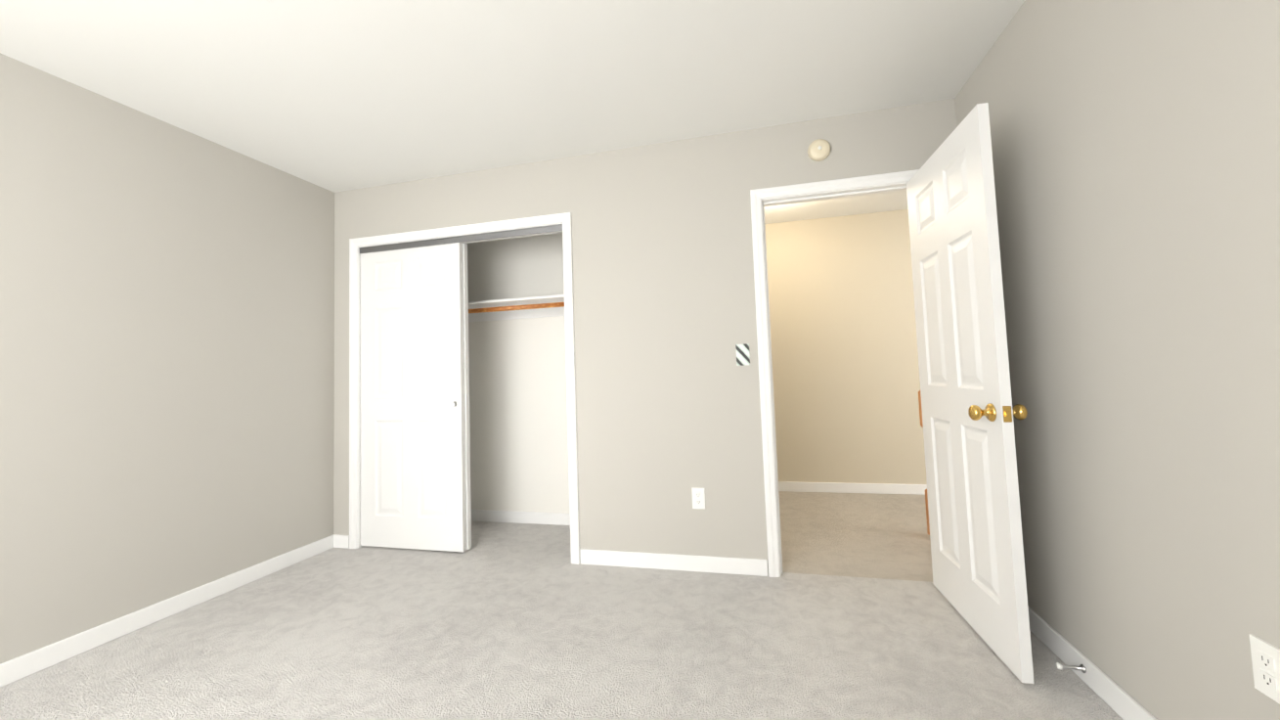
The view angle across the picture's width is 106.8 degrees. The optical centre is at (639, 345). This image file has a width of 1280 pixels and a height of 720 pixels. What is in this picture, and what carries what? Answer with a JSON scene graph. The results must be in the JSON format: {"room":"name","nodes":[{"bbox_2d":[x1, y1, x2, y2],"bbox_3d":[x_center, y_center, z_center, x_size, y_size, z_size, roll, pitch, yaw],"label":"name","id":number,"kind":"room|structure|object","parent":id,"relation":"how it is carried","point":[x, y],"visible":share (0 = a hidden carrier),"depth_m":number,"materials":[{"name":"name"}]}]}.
{"room":"empty bedroom","nodes":[
{"label":"empty bedroom","id":0,"kind":"room"},
{"bbox_2d":[0,52,334,663],"bbox_3d":[-2.531,0.068,1.805,0.110,2.440,4.600,-3,-3,14],"label":"wall","id":1,"kind":"structure","parent":0,"point":[166,360],"depth_m":2.26,"materials":[{"name":"grey paint"}]},
{"bbox_2d":[0,534,333,687],"bbox_3d":[-2.512,1.224,1.395,0.014,0.085,3.706,-3,-3,14],"label":"baseboard","id":2,"kind":"structure","parent":1,"relation":"attached to","point":[29,663],"depth_m":2.21,"materials":[{"name":"white wood"}]},
{"bbox_2d":[0,0,1024,223],"bbox_3d":[0.868,-1.296,2.251,6.620,0.100,6.970,-3,-3,14],"label":"ceiling","id":3,"kind":"structure","parent":0,"point":[335,96],"depth_m":2.07,"materials":[{"name":"white paint"}]},
{"bbox_2d":[466,232,569,513],"bbox_3d":[-0.982,0.126,3.733,1.970,2.440,0.110,-3,-3,14],"label":"wall","id":4,"kind":"structure","parent":0,"point":[518,421],"depth_m":3.66,"materials":[{"name":"white paint"}]},
{"bbox_2d":[468,294,564,321],"bbox_3d":[-1.096,-0.264,3.566,1.852,0.108,0.303,-3,-3,14],"label":"closet shelf","id":5,"kind":"object","parent":4,"relation":"attached to","point":[520,308],"visible":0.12,"depth_m":3.52,"materials":[{"name":"white wood"}]},
{"bbox_2d":[471,509,570,525],"bbox_3d":[-1.008,1.301,3.618,1.856,0.085,0.014,-3,-3,14],"label":"baseboard","id":6,"kind":"structure","parent":4,"relation":"attached to","point":[556,518],"depth_m":3.58,"materials":[{"name":"white wood"}]},
{"bbox_2d":[0,490,1123,719],"bbox_3d":[0.902,1.241,2.117,6.510,0.100,6.970,-3,-3,14],"label":"floor","id":7,"kind":"structure","parent":0,"point":[372,633],"depth_m":1.94,"materials":[{"name":"grey carpet"}]},
{"bbox_2d":[918,390,929,534],"bbox_3d":[1.796,0.704,2.736,0.120,1.042,0.658,-3,-3,14],"label":"stair railing","id":8,"kind":"object","parent":7,"relation":"on","point":[926,496],"visible":0.02,"depth_m":3.04,"materials":[{"name":"brown wood"}]},
{"bbox_2d":[333,98,956,574],"bbox_3d":[-0.219,0.050,2.867,3.870,2.440,0.110,-3,-3,14],"label":"wall","id":9,"kind":"structure","parent":0,"point":[668,404],"depth_m":2.73,"materials":[{"name":"grey paint"}]},
{"bbox_2d":[332,533,349,548],"bbox_3d":[-2.005,1.310,3.184,0.134,0.085,0.014,-3,-3,14],"label":"baseboard","id":10,"kind":"structure","parent":9,"relation":"attached to","point":[340,541],"depth_m":3.17,"materials":[{"name":"white wood"}]},
{"bbox_2d":[360,242,466,551],"bbox_3d":[-1.520,0.328,3.157,0.775,1.985,0.038,-3,-3,14],"label":"closet door","id":11,"kind":"structure","parent":9,"relation":"in","point":[413,465],"depth_m":3.14,"materials":[{"name":"white wood"}]},
{"bbox_2d":[359,223,562,253],"bbox_3d":[-1.198,-0.692,3.142,1.508,0.039,0.076,-3,-3,14],"label":"trim","id":12,"kind":"structure","parent":9,"relation":"attached to","point":[521,233],"depth_m":3.08,"materials":[{"name":"white wood"}]},
{"bbox_2d":[349,212,580,564],"bbox_3d":[-1.163,0.291,3.091,1.550,2.050,0.114,-3,-3,14],"label":"door frame","id":13,"kind":"structure","parent":9,"relation":"attached to","point":[359,400],"depth_m":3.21,"materials":[{"name":"white wood"}]},
{"bbox_2d":[462,242,471,549],"bbox_3d":[-1.502,0.329,3.195,0.775,1.985,0.035,-3,-3,14],"label":"closet door","id":14,"kind":"structure","parent":9,"relation":"in","point":[466,400],"depth_m":3.10,"materials":[{"name":"white wood"}]},
{"bbox_2d":[579,548,767,575],"bbox_3d":[0.165,1.204,2.650,1.058,0.085,0.014,-3,-3,14],"label":"baseboard","id":15,"kind":"structure","parent":9,"relation":"attached to","point":[717,564],"depth_m":2.63,"materials":[{"name":"white wood"}]},
{"bbox_2d":[691,486,705,509],"bbox_3d":[0.324,0.844,2.631,0.070,0.115,0.009,-3,-3,14],"label":"outlet","id":16,"kind":"object","parent":9,"relation":"attached to","point":[698,498],"visible":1,"depth_m":2.63,"materials":[{"name":"white plastic"}]},
{"bbox_2d":[735,343,750,365],"bbox_3d":[0.565,0.048,2.607,0.072,0.118,0.015,-3,-3,14],"label":"switch plate","id":17,"kind":"object","parent":9,"relation":"attached to","point":[742,355],"visible":1,"depth_m":2.61,"materials":[{"name":"white plastic"}]},
{"bbox_2d":[807,138,830,161],"bbox_3d":[0.964,-1.056,2.551,0.116,0.116,0.038,-3,-3,14],"label":"smoke detector","id":18,"kind":"object","parent":9,"relation":"attached to","point":[818,150],"visible":1,"depth_m":2.54,"materials":[{"name":"beige plastic"}]},
{"bbox_2d":[750,169,919,576],"bbox_3d":[1.090,0.160,2.530,0.884,2.092,0.130,-3,-3,14],"label":"door frame","id":19,"kind":"structure","parent":9,"relation":"attached to","point":[757,196],"depth_m":2.56,"materials":[{"name":"white wood"}]},
{"bbox_2d":[906,102,1034,683],"bbox_3d":[1.360,0.148,2.022,0.177,2.014,0.774,-3,-3,14],"label":"entry door","id":20,"kind":"structure","parent":9,"relation":"in","point":[969,412],"depth_m":1.87,"materials":[{"name":"white painted wood"},{"name":"polished brass"}]},
{"bbox_2d":[764,209,926,484],"bbox_3d":[1.715,0.065,4.273,3.010,2.440,0.110,-3,-3,14],"label":"wall","id":21,"kind":"structure","parent":0,"point":[844,353],"depth_m":4.19,"materials":[{"name":"beige paint"}]},
{"bbox_2d":[778,481,926,494],"bbox_3d":[1.720,1.238,4.150,2.960,0.085,0.014,-3,-3,14],"label":"baseboard","id":22,"kind":"structure","parent":21,"relation":"attached to","point":[872,488],"depth_m":4.11,"materials":[{"name":"white wood"}]},
{"bbox_2d":[954,0,1279,719],"bbox_3d":[1.250,-0.136,0.535,0.110,2.440,3.940,-3,-3,14],"label":"wall","id":23,"kind":"structure","parent":0,"point":[1135,147],"depth_m":1.30,"materials":[{"name":"grey paint"}]},
{"bbox_2d":[1055,662,1086,672],"bbox_3d":[1.465,1.094,1.618,0.078,0.026,0.026,-3,-3,14],"label":"door stop","id":24,"kind":"object","parent":23,"relation":"attached to","point":[1061,666],"visible":1,"depth_m":1.61,"materials":[{"name":"silver metal"}]},
{"bbox_2d":[1027,606,1157,719],"bbox_3d":[1.229,1.041,0.475,0.014,0.085,3.706,-3,-3,14],"label":"baseboard","id":25,"kind":"structure","parent":23,"relation":"attached to","point":[1115,696],"depth_m":1.57,"materials":[{"name":"white wood"}]},
{"bbox_2d":[1248,633,1279,704],"bbox_3d":[1.347,0.695,1.017,0.009,0.115,0.070,-3,-3,14],"label":"outlet","id":26,"kind":"object","parent":23,"relation":"attached to","point":[1265,658],"visible":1,"depth_m":1.02,"materials":[{"name":"white plastic"}]}
]}

